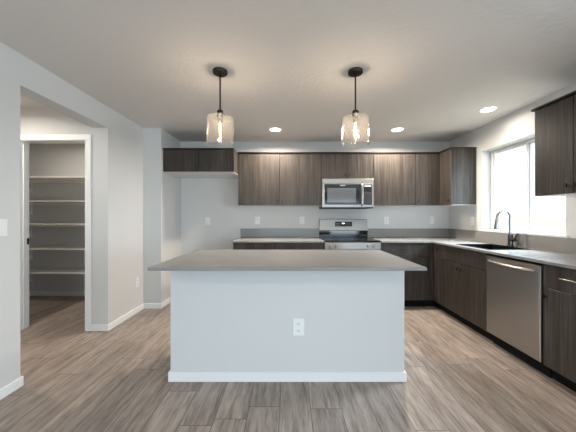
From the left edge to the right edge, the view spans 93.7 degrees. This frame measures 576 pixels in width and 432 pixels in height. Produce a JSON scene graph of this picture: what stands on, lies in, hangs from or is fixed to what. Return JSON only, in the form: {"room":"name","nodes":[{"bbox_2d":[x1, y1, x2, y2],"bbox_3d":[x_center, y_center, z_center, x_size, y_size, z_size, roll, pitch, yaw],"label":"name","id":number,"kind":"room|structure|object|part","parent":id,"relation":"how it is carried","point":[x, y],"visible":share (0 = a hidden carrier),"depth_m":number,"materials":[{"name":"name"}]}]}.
{"room":"kitchen","nodes":[
{"label":"kitchen","id":0,"kind":"room"},
{"bbox_2d":[20,107,92,324],"bbox_3d":[-3.265,0.030,2.998,2.270,2.440,0.115,0,0,0],"label":"wall","id":1,"kind":"structure","parent":0,"point":[33,120],"depth_m":2.94,"materials":[{"name":"grey paint"}]},
{"bbox_2d":[20,134,90,330],"bbox_3d":[-2.578,0.181,2.990,0.859,2.137,0.133,0,0,0],"label":"door frame","id":2,"kind":"structure","parent":1,"relation":"in","point":[25,139],"depth_m":2.96,"materials":[{"name":"white wood"}]},
{"bbox_2d":[29,143,84,290],"bbox_3d":[-3.265,0.030,4.300,2.270,2.440,0.120,0,0,0],"label":"wall","id":3,"kind":"structure","parent":0,"point":[45,159],"depth_m":4.24,"materials":[{"name":"grey paint"}]},
{"bbox_2d":[29,176,84,191],"bbox_3d":[-3.265,-0.475,4.074,2.268,0.200,0.329,0,0,0],"label":"shelf","id":4,"kind":"object","parent":3,"relation":"attached to","point":[32,179],"visible":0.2,"depth_m":4.11,"materials":[{"name":"white wood"}]},
{"bbox_2d":[29,200,84,213],"bbox_3d":[-3.265,-0.125,4.074,2.268,0.200,0.329,0,0,0],"label":"shelf","id":5,"kind":"object","parent":3,"relation":"attached to","point":[31,202],"visible":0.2,"depth_m":4.12,"materials":[{"name":"white wood"}]},
{"bbox_2d":[29,269,84,281],"bbox_3d":[-3.265,0.925,4.074,2.268,0.200,0.329,0,0,0],"label":"shelf","id":6,"kind":"object","parent":3,"relation":"attached to","point":[31,271],"visible":0.2,"depth_m":4.01,"materials":[{"name":"white wood"}]},
{"bbox_2d":[29,291,84,295],"bbox_3d":[-3.265,1.214,4.234,2.270,0.072,0.013,0,0,0],"label":"baseboard","id":7,"kind":"structure","parent":3,"relation":"attached to","point":[31,293],"depth_m":4.23,"materials":[{"name":"white wood"}]},
{"bbox_2d":[29,223,84,235],"bbox_3d":[-3.265,0.213,4.074,2.268,0.200,0.329,0,0,0],"label":"shelf","id":8,"kind":"object","parent":3,"relation":"attached to","point":[31,225],"visible":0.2,"depth_m":4.21,"materials":[{"name":"white wood"}]},
{"bbox_2d":[29,246,84,258],"bbox_3d":[-3.265,0.575,4.074,2.268,0.200,0.329,0,0,0],"label":"shelf","id":9,"kind":"object","parent":3,"relation":"attached to","point":[31,248],"visible":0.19,"depth_m":4.07,"materials":[{"name":"white wood"}]},
{"bbox_2d":[0,42,180,388],"bbox_3d":[-1.930,0.030,-0.280,0.400,2.440,9.440,0,0,0],"label":"wall","id":10,"kind":"structure","parent":0,"point":[137,204],"depth_m":2.94,"materials":[{"name":"grey paint"}]},
{"bbox_2d":[0,219,6,235],"bbox_3d":[-1.965,0.080,1.826,0.010,0.118,0.118,0,0,0],"label":"light switch","id":11,"kind":"object","parent":10,"relation":"attached to","point":[3,222],"visible":1,"depth_m":1.86,"materials":[{"name":"white plastic"}]},
{"bbox_2d":[0,298,169,399],"bbox_3d":[-1.931,1.214,-0.340,0.429,0.072,9.320,0,0,0],"label":"baseboard","id":12,"kind":"structure","parent":10,"relation":"attached to","point":[16,384],"depth_m":2.93,"materials":[{"name":"white wood"}]},
{"bbox_2d":[0,0,575,141],"bbox_3d":[0.150,-1.240,-0.340,9.300,0.100,9.520,0,0,0],"label":"ceiling","id":13,"kind":"structure","parent":0,"point":[429,67],"depth_m":2.07,"materials":[{"name":"white paint"}]},
{"bbox_2d":[206,67,233,143],"bbox_3d":[-0.565,-0.886,2.215,0.218,0.607,0.220,0,0,0],"label":"pendant light","id":14,"kind":"object","parent":13,"relation":"hanging from","point":[220,72],"visible":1,"depth_m":2.21,"materials":[{"name":"brown metal"}]},
{"bbox_3d":[-0.565,-1.008,2.215,0.020,0.325,0.020,0,0,0],"label":"rod","id":15,"kind":"part","parent":14,"relation":"part of","materials":[{"name":"brown metal"}]},
{"bbox_3d":[-0.565,-0.698,2.215,0.218,0.229,0.220,0,0,0],"label":"lamp shade","id":16,"kind":"part","parent":14,"relation":"part of","materials":[{"name":"clear glass"}]},
{"bbox_2d":[269,127,281,131],"bbox_3d":[-0.190,-1.186,3.710,0.180,0.006,0.180,0,0,0],"label":"recessed light","id":17,"kind":"object","parent":13,"relation":"in","point":[273,129],"visible":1,"depth_m":3.70,"materials":[{"name":"white plastic"}]},
{"bbox_2d":[342,67,368,144],"bbox_3d":[0.545,-0.886,2.215,0.218,0.607,0.219,0,0,0],"label":"pendant light","id":18,"kind":"object","parent":13,"relation":"hanging from","point":[355,72],"visible":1,"depth_m":2.20,"materials":[{"name":"brown metal"}]},
{"bbox_2d":[352,110,358,121],"bbox_3d":[0.545,-0.820,2.215,0.054,0.090,0.054,0,0,0],"label":"socket","id":19,"kind":"object","parent":18,"relation":"attached to","point":[355,116],"depth_m":2.20,"materials":[{"name":"brown metal"}]},
{"bbox_3d":[0.545,-1.008,2.215,0.020,0.325,0.020,0,0,0],"label":"rod","id":20,"kind":"part","parent":18,"relation":"part of","materials":[{"name":"brown metal"}]},
{"bbox_3d":[0.545,-0.698,2.215,0.218,0.229,0.219,0,0,0],"label":"lamp shade","id":21,"kind":"part","parent":18,"relation":"part of","materials":[{"name":"clear glass"}]},
{"bbox_2d":[390,127,404,131],"bbox_3d":[1.490,-1.186,3.710,0.180,0.006,0.180,0,0,0],"label":"recessed light","id":22,"kind":"object","parent":13,"relation":"in","point":[397,129],"visible":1,"depth_m":3.70,"materials":[{"name":"white"}]},
{"bbox_2d":[478,106,497,112],"bbox_3d":[2.220,-1.186,3.010,0.180,0.006,0.180,0,0,0],"label":"recessed light","id":23,"kind":"object","parent":13,"relation":"in","point":[490,108],"visible":1,"depth_m":3.01,"materials":[{"name":"white"}]},
{"bbox_2d":[0,296,575,431],"bbox_3d":[0.150,1.290,-0.340,9.300,0.080,9.520,0,0,0],"label":"floor","id":24,"kind":"structure","parent":0,"point":[75,379],"depth_m":1.91,"materials":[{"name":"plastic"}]},
{"bbox_2d":[233,243,278,249],"bbox_3d":[-0.451,0.807,3.972,0.616,0.885,0.694,0,0,0],"label":"base cabinet","id":25,"kind":"object","parent":24,"relation":"on","point":[236,246],"visible":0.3,"depth_m":3.66,"materials":[{"name":"laminate"}]},
{"bbox_2d":[232,229,323,242],"bbox_3d":[-0.147,0.281,3.979,1.250,0.162,0.682,0,0,0],"label":"countertop","id":26,"kind":"structure","parent":25,"relation":"on","point":[247,235],"depth_m":4.30,"materials":[{"name":"grey stone"}]},
{"bbox_2d":[168,271,406,381],"bbox_3d":[-0.012,0.806,2.366,1.798,0.887,0.668,0,0,0],"label":"kitchen island","id":27,"kind":"object","parent":24,"relation":"on","point":[226,326],"visible":0.89,"depth_m":2.04,"materials":[{"name":"grey paint"}]},
{"bbox_2d":[147,250,426,270],"bbox_3d":[-0.012,0.351,2.257,1.848,0.022,0.951,0,0,0],"label":"island countertop","id":28,"kind":"structure","parent":27,"relation":"on","point":[196,260],"depth_m":1.97,"materials":[{"name":"grey stone"}]},
{"bbox_3d":[-0.012,1.214,2.366,1.798,0.072,0.668,0,0,0],"label":"baseboard","id":29,"kind":"part","parent":27,"relation":"part of","materials":[{"name":"white wood"}]},
{"bbox_2d":[293,319,303,335],"bbox_3d":[0.072,0.840,2.040,0.085,0.128,0.008,0,0,0],"label":"wall outlet","id":30,"kind":"object","parent":27,"relation":"attached to","point":[298,324],"visible":1,"depth_m":2.04,"materials":[{"name":"white plastic"}]},
{"bbox_2d":[279,243,323,249],"bbox_3d":[0.168,0.807,3.972,0.616,0.885,0.694,0,0,0],"label":"base cabinet","id":31,"kind":"object","parent":24,"relation":"on","point":[282,246],"visible":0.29,"depth_m":3.66,"materials":[{"name":"laminate"}]},
{"bbox_2d":[319,219,380,249],"bbox_3d":[0.860,0.650,3.950,0.758,1.200,0.733,0,0,0],"label":"range","id":32,"kind":"object","parent":24,"relation":"on","point":[336,234],"visible":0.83,"depth_m":4.25,"materials":[{"name":"silver metal"}]},
{"bbox_2d":[320,237,380,241],"bbox_3d":[0.860,0.344,3.947,0.758,0.021,0.605,0,0,0],"label":"cooktop","id":33,"kind":"object","parent":32,"relation":"in","point":[326,239],"depth_m":3.84,"materials":[{"name":"grey"}]},
{"bbox_3d":[0.860,0.404,3.660,0.758,0.092,0.038,0,0,0],"label":"control panel","id":34,"kind":"part","parent":32,"relation":"part of","materials":[{"name":"silver metal"}]},
{"bbox_2d":[380,243,427,305],"bbox_3d":[1.567,0.807,3.972,0.643,0.885,0.694,0,0,0],"label":"base cabinet","id":35,"kind":"object","parent":24,"relation":"on","point":[415,282],"visible":0.55,"depth_m":3.66,"materials":[{"name":"laminate"}]},
{"bbox_3d":[1.567,0.458,3.670,0.640,0.170,0.019,0,0,0],"label":"drawer","id":36,"kind":"part","parent":35,"relation":"part of","materials":[{"name":"laminate"}]},
{"bbox_3d":[1.567,0.845,3.670,0.640,0.595,0.019,0,0,0],"label":"door","id":37,"kind":"part","parent":35,"relation":"part of","materials":[{"name":"laminate"}]},
{"bbox_2d":[368,229,575,269],"bbox_3d":[1.901,0.281,2.660,1.318,0.162,3.320,0,0,0],"label":"countertop","id":38,"kind":"structure","parent":35,"relation":"on","point":[555,251],"depth_m":3.07,"materials":[{"name":"grey stone"}]},
{"bbox_2d":[457,244,531,252],"bbox_3d":[2.225,0.445,2.980,0.434,0.218,0.544,0,0,0],"label":"sink","id":39,"kind":"object","parent":38,"relation":"in","point":[482,246],"visible":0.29,"depth_m":3.13,"materials":[{"name":"black metal"}]},
{"bbox_2d":[461,247,503,252],"bbox_3d":[2.225,0.459,2.980,0.418,0.191,0.528,0,0,0],"label":"basin","id":40,"kind":"object","parent":39,"relation":"in","point":[487,248],"depth_m":3.17,"materials":[{"name":"black"}]},
{"bbox_2d":[494,209,517,246],"bbox_3d":[2.410,0.133,3.005,0.213,0.414,0.113,0,0,0],"label":"faucet","id":41,"kind":"object","parent":38,"relation":"on","point":[511,239],"visible":0.98,"depth_m":3.02,"materials":[{"name":"grey metal"}]},
{"bbox_3d":[2.410,0.068,3.030,0.181,0.284,0.031,0,0,0],"label":"spout","id":42,"kind":"part","parent":41,"relation":"part of","materials":[{"name":"silver metal"}]},
{"bbox_3d":[2.486,0.236,2.980,0.042,0.097,0.064,0,0,0],"label":"lever","id":43,"kind":"part","parent":41,"relation":"part of","materials":[{"name":"grey metal"}]},
{"bbox_2d":[426,243,445,311],"bbox_3d":[2.225,0.807,3.909,0.666,0.885,0.818,0,0,0],"label":"base cabinet","id":44,"kind":"object","parent":24,"relation":"on","point":[433,248],"visible":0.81,"depth_m":3.65,"materials":[{"name":"laminate"}]},
{"bbox_3d":[1.964,0.756,3.580,0.019,0.773,0.157,0,0,0],"label":"door","id":45,"kind":"part","parent":44,"relation":"part of","materials":[{"name":"laminate"}]},
{"bbox_2d":[440,245,493,340],"bbox_3d":[2.243,0.807,3.086,0.631,0.885,0.824,0,0,0],"label":"base cabinet","id":46,"kind":"object","parent":24,"relation":"on","point":[463,272],"visible":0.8,"depth_m":2.99,"materials":[{"name":"laminate"}]},
{"bbox_3d":[1.964,0.845,3.292,0.019,0.595,0.408,0,0,0],"label":"door","id":47,"kind":"part","parent":46,"relation":"part of","materials":[{"name":"laminate"}]},
{"bbox_3d":[1.964,0.458,3.086,0.019,0.170,0.821,0,0,0],"label":"drawer","id":48,"kind":"part","parent":46,"relation":"part of","materials":[{"name":"laminate"}]},
{"bbox_3d":[1.964,0.845,2.880,0.019,0.595,0.408,0,0,0],"label":"door","id":49,"kind":"part","parent":46,"relation":"part of","materials":[{"name":"laminate"}]},
{"bbox_2d":[487,255,551,377],"bbox_3d":[2.217,0.818,2.376,0.675,0.865,0.579,0,0,0],"label":"dishwasher","id":50,"kind":"object","parent":24,"relation":"on","point":[514,286],"visible":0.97,"depth_m":2.32,"materials":[{"name":"grey metal"}]},
{"bbox_3d":[1.919,0.435,2.385,0.080,0.027,0.502,0,0,0],"label":"handle","id":51,"kind":"part","parent":50,"relation":"part of","materials":[{"name":"silver metal"}]},
{"bbox_3d":[2.022,1.200,2.376,0.015,0.100,0.579,0,0,0],"label":"toe panel","id":52,"kind":"part","parent":50,"relation":"part of","materials":[{"name":"black"}]},
{"bbox_3d":[1.965,0.761,2.096,0.036,0.747,0.014,0,0,0],"label":"edge trim","id":53,"kind":"part","parent":50,"relation":"part of","materials":[{"name":"grey metal"}]},
{"bbox_2d":[543,264,575,391],"bbox_3d":[2.239,0.807,1.848,0.639,0.885,0.458,0,0,0],"label":"base cabinet","id":54,"kind":"object","parent":24,"relation":"on","point":[559,283],"visible":0.98,"depth_m":1.95,"materials":[{"name":"laminate"}]},
{"bbox_3d":[1.964,0.458,1.848,0.019,0.170,0.455,0,0,0],"label":"drawer","id":55,"kind":"part","parent":54,"relation":"part of","materials":[{"name":"laminate"}]},
{"bbox_2d":[181,142,448,254],"bbox_3d":[0.415,0.030,4.380,4.290,2.440,0.120,0,0,0],"label":"wall","id":56,"kind":"structure","parent":0,"point":[216,199],"depth_m":4.32,"materials":[{"name":"grey paint"}]},
{"bbox_2d":[162,148,237,177],"bbox_3d":[-1.240,-0.767,3.996,0.973,0.323,0.646,0,0,0],"label":"upper cabinet","id":57,"kind":"object","parent":56,"relation":"attached to","point":[179,162],"visible":0.92,"depth_m":3.70,"materials":[{"name":"laminate"}]},
{"bbox_3d":[-1.484,-0.758,3.709,0.481,0.299,0.019,0,0,0],"label":"door","id":58,"kind":"part","parent":57,"relation":"part of","materials":[{"name":"laminate"}]},
{"bbox_3d":[-1.240,-0.919,4.001,0.973,0.019,0.634,0,0,0],"label":"crown trim","id":59,"kind":"part","parent":57,"relation":"part of","materials":[{"name":"brown wood"}]},
{"bbox_3d":[-1.240,-0.608,4.019,0.969,0.004,0.597,0,0,0],"label":"panel","id":60,"kind":"part","parent":57,"relation":"part of","materials":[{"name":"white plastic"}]},
{"bbox_3d":[-0.998,-0.758,3.709,0.482,0.299,0.019,0,0,0],"label":"door","id":61,"kind":"part","parent":57,"relation":"part of","materials":[{"name":"laminate"}]},
{"bbox_2d":[205,217,209,224],"bbox_3d":[-1.300,0.080,4.315,0.074,0.118,0.008,0,0,0],"label":"wall outlet","id":62,"kind":"object","parent":56,"relation":"attached to","point":[207,219],"visible":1,"depth_m":4.31,"materials":[{"name":"white plastic"}]},
{"bbox_2d":[255,217,259,223],"bbox_3d":[-0.505,0.072,4.315,0.074,0.118,0.008,0,0,0],"label":"wall outlet","id":63,"kind":"object","parent":56,"relation":"attached to","point":[257,219],"visible":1,"depth_m":4.31,"materials":[{"name":"white plastic"}]},
{"bbox_2d":[238,152,320,205],"bbox_3d":[-0.139,-0.546,4.134,1.226,0.789,0.370,0,0,0],"label":"upper cabinet","id":64,"kind":"object","parent":56,"relation":"attached to","point":[264,178],"visible":1,"depth_m":3.98,"materials":[{"name":"laminate"}]},
{"bbox_3d":[-0.446,-0.537,3.986,0.608,0.765,0.019,0,0,0],"label":"door","id":65,"kind":"part","parent":64,"relation":"part of","materials":[{"name":"laminate"}]},
{"bbox_3d":[-0.139,-0.931,4.139,1.226,0.019,0.358,0,0,0],"label":"crown trim","id":66,"kind":"part","parent":64,"relation":"part of","materials":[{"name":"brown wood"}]},
{"bbox_3d":[0.168,-0.537,3.986,0.608,0.765,0.019,0,0,0],"label":"door","id":67,"kind":"part","parent":64,"relation":"part of","materials":[{"name":"laminate"}]},
{"bbox_2d":[241,229,318,236],"bbox_3d":[-0.147,0.270,4.310,1.250,0.140,0.020,0,0,0],"label":"backsplash","id":68,"kind":"structure","parent":56,"relation":"attached to","point":[244,232],"depth_m":4.30,"materials":[{"name":"grey stone"}]},
{"bbox_2d":[321,152,373,178],"bbox_3d":[0.860,-0.744,4.134,0.770,0.393,0.370,0,0,0],"label":"upper cabinet","id":69,"kind":"object","parent":56,"relation":"attached to","point":[334,165],"visible":0.88,"depth_m":3.98,"materials":[{"name":"laminate"}]},
{"bbox_3d":[0.667,-0.734,3.986,0.380,0.372,0.019,0,0,0],"label":"door","id":70,"kind":"part","parent":69,"relation":"part of","materials":[{"name":"laminate"}]},
{"bbox_2d":[319,179,373,208],"bbox_3d":[0.852,-0.326,4.085,0.745,0.428,0.464,0,0,0],"label":"microwave","id":71,"kind":"object","parent":69,"relation":"attached to","point":[335,193],"visible":0.99,"depth_m":3.90,"materials":[{"name":"silver metal"}]},
{"bbox_3d":[0.761,-0.295,3.920,0.565,0.339,0.030,0,0,0],"label":"door","id":72,"kind":"part","parent":71,"relation":"part of","materials":[{"name":"silver metal"}]},
{"bbox_3d":[0.777,-0.311,3.904,0.526,0.294,0.003,0,0,0],"label":"glass panel","id":73,"kind":"part","parent":71,"relation":"part of","materials":[{"name":"black glass"}]},
{"bbox_3d":[0.852,-0.503,3.920,0.745,0.073,0.030,0,0,0],"label":"panel","id":74,"kind":"part","parent":71,"relation":"part of","materials":[{"name":"silver metal"}]},
{"bbox_3d":[1.056,-0.321,3.880,0.024,0.358,0.054,0,0,0],"label":"handle","id":75,"kind":"part","parent":71,"relation":"part of","materials":[{"name":"silver metal"}]},
{"bbox_3d":[1.135,-0.295,3.920,0.178,0.339,0.030,0,0,0],"label":"frame","id":76,"kind":"part","parent":71,"relation":"part of","materials":[{"name":"silver metal"}]},
{"bbox_3d":[1.137,-0.311,3.904,0.125,0.294,0.003,0,0,0],"label":"control panel","id":77,"kind":"part","parent":71,"relation":"part of","materials":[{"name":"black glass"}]},
{"bbox_3d":[0.860,-0.931,4.139,0.770,0.019,0.358,0,0,0],"label":"crown trim","id":78,"kind":"part","parent":69,"relation":"part of","materials":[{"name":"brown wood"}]},
{"bbox_3d":[1.052,-0.734,3.986,0.380,0.372,0.019,0,0,0],"label":"door","id":79,"kind":"part","parent":69,"relation":"part of","materials":[{"name":"laminate"}]},
{"bbox_2d":[384,217,388,223],"bbox_3d":[1.560,0.072,4.315,0.074,0.118,0.008,0,0,0],"label":"wall outlet","id":80,"kind":"object","parent":56,"relation":"attached to","point":[386,219],"visible":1,"depth_m":4.31,"materials":[{"name":"white plastic"}]},
{"bbox_2d":[373,152,415,205],"bbox_3d":[1.556,-0.546,4.134,0.620,0.789,0.370,0,0,0],"label":"upper cabinet","id":81,"kind":"object","parent":56,"relation":"attached to","point":[394,173],"visible":0.78,"depth_m":3.98,"materials":[{"name":"laminate"}]},
{"bbox_3d":[1.556,-0.931,4.139,0.620,0.019,0.358,0,0,0],"label":"crown trim","id":82,"kind":"part","parent":81,"relation":"part of","materials":[{"name":"wood"}]},
{"bbox_2d":[429,217,433,223],"bbox_3d":[2.280,0.072,4.315,0.074,0.118,0.008,0,0,0],"label":"wall outlet","id":83,"kind":"object","parent":56,"relation":"attached to","point":[431,219],"visible":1,"depth_m":4.31,"materials":[{"name":"white plastic"}]},
{"bbox_2d":[415,147,476,205],"bbox_3d":[2.213,-0.546,4.000,0.691,0.789,0.637,0,0,0],"label":"upper cabinet","id":84,"kind":"object","parent":56,"relation":"attached to","point":[446,177],"visible":0.98,"depth_m":3.80,"materials":[{"name":"laminate"}]},
{"bbox_3d":[2.042,-0.537,3.986,0.343,0.765,0.019,0,0,0],"label":"door","id":85,"kind":"part","parent":84,"relation":"part of","materials":[{"name":"laminate"}]},
{"bbox_3d":[2.224,-0.537,3.833,0.019,0.765,0.281,0,0,0],"label":"door","id":86,"kind":"part","parent":84,"relation":"part of","materials":[{"name":"laminate"}]},
{"bbox_3d":[2.213,-0.932,4.000,0.691,0.019,0.637,0,0,0],"label":"crown trim","id":87,"kind":"part","parent":84,"relation":"part of","materials":[{"name":"wood"}]},
{"bbox_2d":[449,83,575,237],"bbox_3d":[2.640,0.030,2.670,0.160,2.440,3.540,0,0,0],"label":"wall","id":88,"kind":"structure","parent":0,"point":[517,126],"depth_m":3.52,"materials":[{"name":"grey paint"}]},
{"bbox_2d":[470,217,473,224],"bbox_3d":[2.555,0.072,3.770,0.008,0.118,0.074,0,0,0],"label":"wall outlet","id":89,"kind":"object","parent":88,"relation":"attached to","point":[471,218],"visible":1,"depth_m":3.77,"materials":[{"name":"white plastic"}]},
{"bbox_2d":[368,229,575,253],"bbox_3d":[1.901,0.270,2.660,1.318,0.140,3.320,0,0,0],"label":"backsplash","id":90,"kind":"structure","parent":88,"relation":"attached to","point":[556,244],"depth_m":3.40,"materials":[{"name":"grey stone"}]},
{"bbox_2d":[479,229,568,237],"bbox_3d":[2.607,0.189,3.040,0.137,0.022,1.144,0,0,0],"label":"trim","id":91,"kind":"structure","parent":88,"relation":"attached to","point":[486,230],"depth_m":2.88,"materials":[{"name":"white"}]},
{"bbox_2d":[491,137,565,233],"bbox_3d":[2.697,-0.341,3.040,0.045,1.038,1.084,0,0,0],"label":"window","id":92,"kind":"structure","parent":88,"relation":"in","point":[528,143],"depth_m":3.05,"materials":[{"name":"white plastic"}]},
{"bbox_3d":[2.691,-0.341,3.284,0.014,0.971,0.512,0,0,0],"label":"sash","id":93,"kind":"part","parent":92,"relation":"part of","materials":[{"name":"clear glass"}]},
{"bbox_3d":[2.708,-0.341,2.796,0.015,0.971,0.512,0,0,0],"label":"sash","id":94,"kind":"part","parent":92,"relation":"part of","materials":[{"name":"white plastic"}]},
{"bbox_2d":[531,90,575,195],"bbox_3d":[2.373,-0.571,2.114,0.371,0.789,0.682,0,0,0],"label":"upper cabinet","id":95,"kind":"object","parent":88,"relation":"attached to","point":[555,120],"visible":1,"depth_m":2.24,"materials":[{"name":"laminate"}]},
{"bbox_3d":[2.378,-0.956,2.114,0.359,0.019,0.682,0,0,0],"label":"crown trim","id":96,"kind":"part","parent":95,"relation":"part of","materials":[{"name":"brown wood"}]},
{"bbox_3d":[2.397,-0.178,2.105,0.322,0.004,0.660,0,0,0],"label":"panel","id":97,"kind":"part","parent":95,"relation":"part of","materials":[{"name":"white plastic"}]},
{"bbox_3d":[2.224,-0.561,1.939,0.019,0.765,0.327,0,0,0],"label":"door","id":98,"kind":"part","parent":95,"relation":"part of","materials":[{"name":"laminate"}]}
]}

